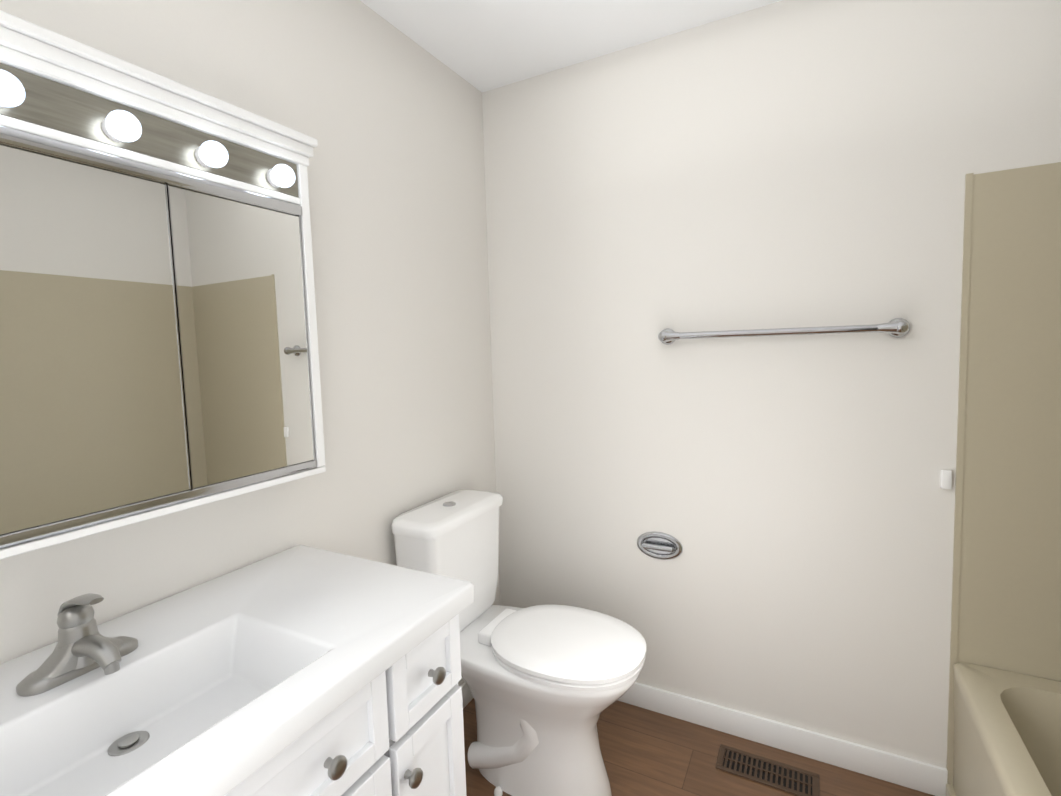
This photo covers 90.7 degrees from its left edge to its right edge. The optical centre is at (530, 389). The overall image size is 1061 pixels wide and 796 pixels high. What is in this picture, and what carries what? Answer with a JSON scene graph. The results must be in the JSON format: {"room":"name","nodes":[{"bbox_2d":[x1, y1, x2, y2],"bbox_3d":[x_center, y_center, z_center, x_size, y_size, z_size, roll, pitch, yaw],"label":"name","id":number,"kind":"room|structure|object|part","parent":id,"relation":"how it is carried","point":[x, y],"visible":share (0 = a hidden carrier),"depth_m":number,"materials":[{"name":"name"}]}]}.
{"room":"bathroom","nodes":[
{"label":"bathroom","id":0,"kind":"room"},
{"bbox_2d":[0,0,499,685],"bbox_3d":[-0.734,0.096,1.267,0.100,2.440,2.450,1,5,28],"label":"wall","id":1,"kind":"structure","parent":0,"point":[388,116],"depth_m":1.53,"materials":[{"name":"beige paint"}]},
{"bbox_2d":[0,478,11,559],"bbox_3d":[-0.941,-0.115,0.652,0.106,0.778,0.306,1,5,28],"label":"upper cabinet","id":2,"kind":"object","parent":1,"relation":"attached to","point":[4,554],"depth_m":0.80,"materials":[{"name":"white paint"}]},
{"bbox_2d":[0,30,207,555],"bbox_3d":[-0.801,-0.140,0.914,0.106,0.778,0.305,1,5,28],"label":"upper cabinet","id":3,"kind":"object","parent":1,"relation":"attached to","point":[159,355],"depth_m":0.90,"materials":[{"name":"white paint"}]},
{"bbox_2d":[176,98,325,502],"bbox_3d":[-0.656,-0.165,1.186,0.106,0.778,0.327,1,5,28],"label":"upper cabinet","id":4,"kind":"object","parent":1,"relation":"attached to","point":[247,209],"depth_m":1.16,"materials":[{"name":"white paint"}]},
{"bbox_3d":[-0.842,-0.453,0.736,0.003,0.077,1.193,1,5,28],"label":"light plate","id":5,"kind":"part","parent":4,"relation":"part of","materials":[{"name":"silver metal"}]},
{"bbox_2d":[461,682,473,707],"bbox_3d":[-0.346,1.213,1.897,0.012,0.092,0.938,1,5,28],"label":"baseboard","id":6,"kind":"structure","parent":1,"relation":"attached to","point":[467,697],"depth_m":2.06,"materials":[{"name":"white paint"}]},
{"bbox_2d":[360,0,781,91],"bbox_3d":[0.300,-1.149,0.599,2.530,0.080,2.450,1,5,28],"label":"ceiling","id":7,"kind":"structure","parent":0,"point":[483,45],"depth_m":1.72,"materials":[{"name":"white paint"}]},
{"bbox_2d":[463,698,933,795],"bbox_3d":[0.377,1.363,0.792,2.530,0.080,2.450,1,5,28],"label":"floor","id":8,"kind":"structure","parent":0,"point":[645,752],"depth_m":1.75,"materials":[{"name":"brown wood"}]},
{"bbox_2d":[0,545,473,795],"bbox_3d":[-0.646,0.844,0.737,0.562,1.025,1.253,1,5,28],"label":"bathroom vanity","id":9,"kind":"object","parent":8,"relation":"on","point":[300,670],"visible":1,"depth_m":0.89,"materials":[{"name":"white paint"}]},
{"bbox_2d":[15,593,138,696],"bbox_3d":[-0.701,0.389,0.834,0.146,0.130,0.156,1,5,28],"label":"faucet","id":10,"kind":"object","parent":9,"relation":"on","point":[83,661],"depth_m":0.82,"materials":[{"name":"silver metal"}]},
{"bbox_2d":[391,489,645,795],"bbox_3d":[-0.006,0.827,1.692,0.757,0.873,0.434,1,5,28],"label":"toilet","id":11,"kind":"object","parent":8,"relation":"on","point":[547,685],"visible":0.96,"depth_m":1.61,"materials":[{"name":"white ceramic"}]},
{"bbox_3d":[-0.270,0.418,1.795,0.187,0.045,0.434,1,5,28],"label":"tank lid","id":12,"kind":"part","parent":11,"relation":"part of","materials":[{"name":"white ceramic"}]},
{"bbox_3d":[0.099,0.784,1.632,0.515,0.050,0.386,1,5,28],"label":"seat","id":13,"kind":"part","parent":11,"relation":"part of","materials":[{"name":"plastic"}]},
{"bbox_2d":[715,744,819,795],"bbox_3d":[0.765,1.238,1.699,0.300,0.006,0.115,1,5,28],"label":"floor vent","id":14,"kind":"object","parent":8,"relation":"in","point":[783,777],"visible":1,"depth_m":1.69,"materials":[{"name":"brown metal"}]},
{"bbox_2d":[945,662,1060,795],"bbox_3d":[1.227,1.081,0.727,0.758,0.440,1.504,1,5,28],"label":"bathtub","id":15,"kind":"object","parent":8,"relation":"on","point":[1007,733],"visible":1,"depth_m":1.37,"materials":[{"name":"beige ceramic"}]},
{"bbox_2d":[482,0,1060,779],"bbox_3d":[0.890,0.011,1.728,2.330,2.440,0.100,1,5,28],"label":"wall","id":16,"kind":"structure","parent":0,"point":[794,164],"depth_m":1.73,"materials":[{"name":"beige paint"}]},
{"bbox_2d":[637,531,682,559],"bbox_3d":[0.470,0.580,1.930,0.172,0.104,0.032,1,5,28],"label":"paper holder","id":17,"kind":"object","parent":16,"relation":"attached to","point":[660,545],"visible":1,"depth_m":1.93,"materials":[{"name":"silver metal"}]},
{"bbox_2d":[618,682,947,795],"bbox_3d":[0.564,1.182,1.948,1.568,0.092,0.012,1,5,28],"label":"baseboard","id":18,"kind":"structure","parent":16,"relation":"attached to","point":[924,777],"depth_m":1.76,"materials":[{"name":"white paint"}]},
{"bbox_2d":[658,318,909,344],"bbox_3d":[0.769,-0.182,1.673,0.733,0.058,0.078,1,5,28],"label":"towel rail","id":19,"kind":"object","parent":16,"relation":"attached to","point":[897,327],"visible":1,"depth_m":1.62,"materials":[{"name":"silver metal"}]},
{"bbox_2d":[940,470,951,488],"bbox_3d":[1.204,0.261,1.518,0.026,0.055,0.015,1,5,28],"label":"hook","id":20,"kind":"object","parent":16,"relation":"attached to","point":[945,479],"visible":1,"depth_m":1.51,"materials":[{"name":"white paint"}]},
{"bbox_2d":[946,173,973,784],"bbox_3d":[1.235,0.321,1.512,0.016,1.834,0.008,1,5,28],"label":"trim","id":21,"kind":"structure","parent":16,"relation":"attached to","point":[967,232],"depth_m":1.50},
{"bbox_2d":[957,162,1060,681],"bbox_3d":[1.561,0.112,1.319,0.760,1.400,0.006,1,5,28],"label":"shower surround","id":22,"kind":"structure","parent":16,"relation":"attached to","point":[1010,597],"depth_m":1.44,"materials":[{"name":"beige plastic"}]}
]}

